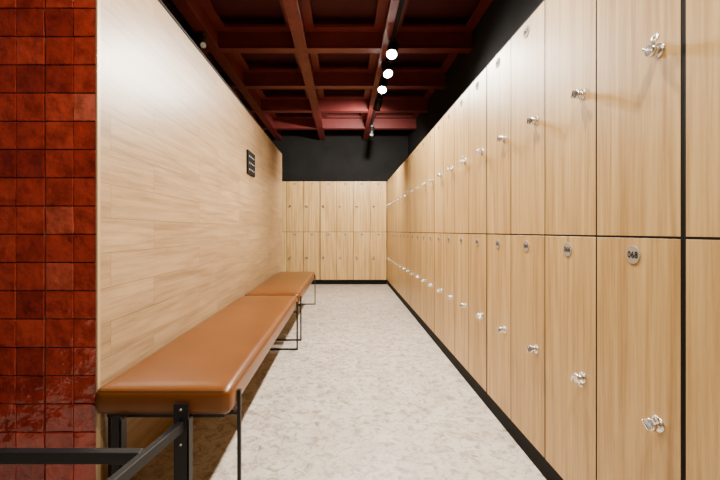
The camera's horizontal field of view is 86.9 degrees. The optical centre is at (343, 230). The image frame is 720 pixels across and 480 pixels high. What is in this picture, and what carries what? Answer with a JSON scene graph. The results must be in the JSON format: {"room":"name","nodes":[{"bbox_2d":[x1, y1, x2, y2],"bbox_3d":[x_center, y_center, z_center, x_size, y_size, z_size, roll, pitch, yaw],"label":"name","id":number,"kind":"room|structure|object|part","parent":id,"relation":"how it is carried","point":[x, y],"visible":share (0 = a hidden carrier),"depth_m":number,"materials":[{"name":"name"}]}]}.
{"room":"changing room","nodes":[
{"label":"changing room","id":0,"kind":"room"},
{"bbox_2d":[0,0,95,479],"bbox_3d":[-1.343,-0.415,1.477,0.835,2.890,0.125,0,0,0],"label":"tiled wall","id":1,"kind":"structure","parent":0,"point":[48,47],"depth_m":1.42,"materials":[{"name":"red tile"}]},
{"bbox_2d":[100,0,281,479],"bbox_3d":[-0.980,-0.055,3.536,0.120,2.170,4.208,0,0,0],"label":"wall","id":2,"kind":"structure","parent":0,"point":[186,232],"depth_m":1.95,"materials":[{"name":"beige wood"}]},
{"bbox_2d":[96,0,99,479],"bbox_3d":[-0.921,-0.055,1.424,0.007,2.170,0.016,0,0,0],"label":"trim","id":3,"kind":"structure","parent":2,"relation":"attached to","point":[97,1],"depth_m":1.42,"materials":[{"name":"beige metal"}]},
{"bbox_2d":[158,0,281,153],"bbox_3d":[-0.981,-1.147,3.538,0.129,0.015,4.212,0,0,0],"label":"trim","id":4,"kind":"structure","parent":2,"relation":"attached to","point":[160,1],"depth_m":2.53,"materials":[{"name":"black"}]},
{"bbox_2d":[246,149,254,176],"bbox_3d":[-0.910,-0.657,3.720,0.020,0.225,0.280,0,0,0],"label":"panel","id":5,"kind":"object","parent":2,"relation":"attached to","point":[250,157],"visible":1,"depth_m":3.67,"materials":[{"name":"black"}]},
{"bbox_2d":[169,0,479,91],"bbox_3d":[-0.220,-2.220,2.820,3.080,0.100,10.040,0,0,0],"label":"ceiling","id":6,"kind":"structure","parent":0,"point":[226,9],"depth_m":3.81,"materials":[{"name":"paint"}]},
{"bbox_2d":[161,0,491,139],"bbox_3d":[-0.225,-2.017,2.820,3.090,0.306,10.040,0,0,0],"label":"ceiling beams","id":7,"kind":"structure","parent":6,"relation":"attached to","point":[303,36],"depth_m":4.57,"materials":[{"name":"red metal"}]},
{"bbox_2d":[198,31,206,48],"bbox_3d":[-1.350,-1.790,3.623,0.074,0.160,0.189,0,0,-22],"label":"ceiling spotlight","id":8,"kind":"object","parent":7,"relation":"attached to","point":[203,45],"visible":1,"depth_m":3.56,"materials":[{"name":"black metal"}]},
{"bbox_2d":[370,0,404,135],"bbox_3d":[0.477,-1.745,3.350,0.169,0.291,6.700,0,0,0],"label":"track light","id":9,"kind":"object","parent":7,"relation":"attached to","point":[392,49],"visible":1,"depth_m":4.10,"materials":[{"name":"black metal"}]},
{"bbox_2d":[264,130,407,180],"bbox_3d":[-0.220,-0.620,7.890,3.080,3.300,0.100,0,0,0],"label":"wall","id":10,"kind":"structure","parent":0,"point":[343,156],"depth_m":7.84,"materials":[{"name":"black paint"}]},
{"bbox_2d":[129,284,545,479],"bbox_3d":[-0.220,1.080,2.820,3.280,0.100,10.240,0,0,0],"label":"floor","id":11,"kind":"structure","parent":0,"point":[366,393],"depth_m":2.16,"materials":[{"name":"stone"}]},
{"bbox_2d":[0,296,297,479],"bbox_3d":[-0.751,0.796,2.152,1.143,0.467,2.569,0,0,20],"label":"bench","id":12,"kind":"object","parent":11,"relation":"on","point":[206,370],"visible":1,"depth_m":1.45,"materials":[{"name":"brown leather"}]},
{"bbox_3d":[-1.129,0.826,1.087,1.141,0.408,0.635,0,0,0],"label":"angle frame","id":13,"kind":"part","parent":12,"relation":"part of","materials":[{"name":"black metal"}]},
{"bbox_3d":[-0.664,0.621,2.393,0.507,0.115,2.023,0,0,0],"label":"seat","id":14,"kind":"part","parent":12,"relation":"part of","materials":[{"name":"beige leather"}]},
{"bbox_3d":[-0.653,0.821,2.393,0.510,0.418,1.955,0,0,0],"label":"frame","id":15,"kind":"part","parent":12,"relation":"part of","materials":[{"name":"black metal"}]},
{"bbox_2d":[245,272,315,340],"bbox_3d":[-0.658,0.796,4.440,0.520,0.467,1.928,0,0,0],"label":"bench","id":16,"kind":"object","parent":11,"relation":"on","point":[296,284],"visible":0.82,"depth_m":3.93,"materials":[{"name":"brown leather"}]},
{"bbox_3d":[-0.664,0.621,4.440,0.507,0.115,1.928,0,0,0],"label":"seat","id":17,"kind":"part","parent":16,"relation":"part of","materials":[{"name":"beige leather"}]},
{"bbox_3d":[-0.653,0.821,4.440,0.510,0.418,1.860,0,0,0],"label":"frame","id":18,"kind":"part","parent":16,"relation":"part of","materials":[{"name":"black metal"}]},
{"bbox_2d":[282,181,319,283],"bbox_3d":[-1.106,0.034,7.547,1.287,1.993,0.510,0,0,0],"label":"lockers","id":19,"kind":"object","parent":11,"relation":"on","point":[300,199],"visible":0.53,"depth_m":7.33,"materials":[{"name":"beige wood"}]},
{"bbox_2d":[320,181,386,283],"bbox_3d":[0.182,0.034,7.547,1.287,1.993,0.510,0,0,0],"label":"lockers","id":20,"kind":"object","parent":11,"relation":"on","point":[353,214],"visible":1,"depth_m":7.33,"materials":[{"name":"beige wood"}]},
{"bbox_2d":[386,171,396,295],"bbox_3d":[1.047,0.034,6.690,0.510,1.993,1.279,0,0,0],"label":"lockers","id":21,"kind":"object","parent":11,"relation":"on","point":[391,183],"visible":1,"depth_m":6.64,"materials":[{"name":"beige wood"}]},
{"bbox_2d":[396,155,410,312],"bbox_3d":[1.047,0.034,5.410,0.510,1.993,1.279,0,0,0],"label":"lockers","id":22,"kind":"object","parent":11,"relation":"on","point":[403,172],"visible":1,"depth_m":5.30,"materials":[{"name":"beige wood"}]},
{"bbox_2d":[410,127,434,341],"bbox_3d":[1.047,0.034,4.130,0.510,1.993,1.279,0,0,0],"label":"lockers","id":23,"kind":"object","parent":11,"relation":"on","point":[422,156],"visible":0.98,"depth_m":4.02,"materials":[{"name":"beige wood"}]},
{"bbox_2d":[434,66,487,406],"bbox_3d":[1.047,0.034,2.850,0.510,1.993,1.279,0,0,0],"label":"lockers","id":24,"kind":"object","parent":11,"relation":"on","point":[460,136],"visible":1,"depth_m":2.62,"materials":[{"name":"beige wood"}]},
{"bbox_2d":[487,0,683,479],"bbox_3d":[1.047,0.034,1.570,0.510,1.993,1.279,0,0,0],"label":"lockers","id":25,"kind":"object","parent":11,"relation":"on","point":[585,99],"visible":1,"depth_m":1.29,"materials":[{"name":"beige wood"}]},
{"bbox_2d":[684,0,719,479],"bbox_3d":[1.047,0.034,0.290,0.510,1.993,1.279,0,0,0],"label":"lockers","id":26,"kind":"object","parent":11,"relation":"on","point":[701,17],"visible":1,"depth_m":0.88,"materials":[{"name":"beige wood"}]},
{"bbox_2d":[408,0,542,155],"bbox_3d":[1.370,-0.620,2.820,0.100,3.300,10.240,0,0,0],"label":"wall","id":27,"kind":"structure","parent":0,"point":[501,19],"depth_m":3.79,"materials":[{"name":"black paint"}]}
]}

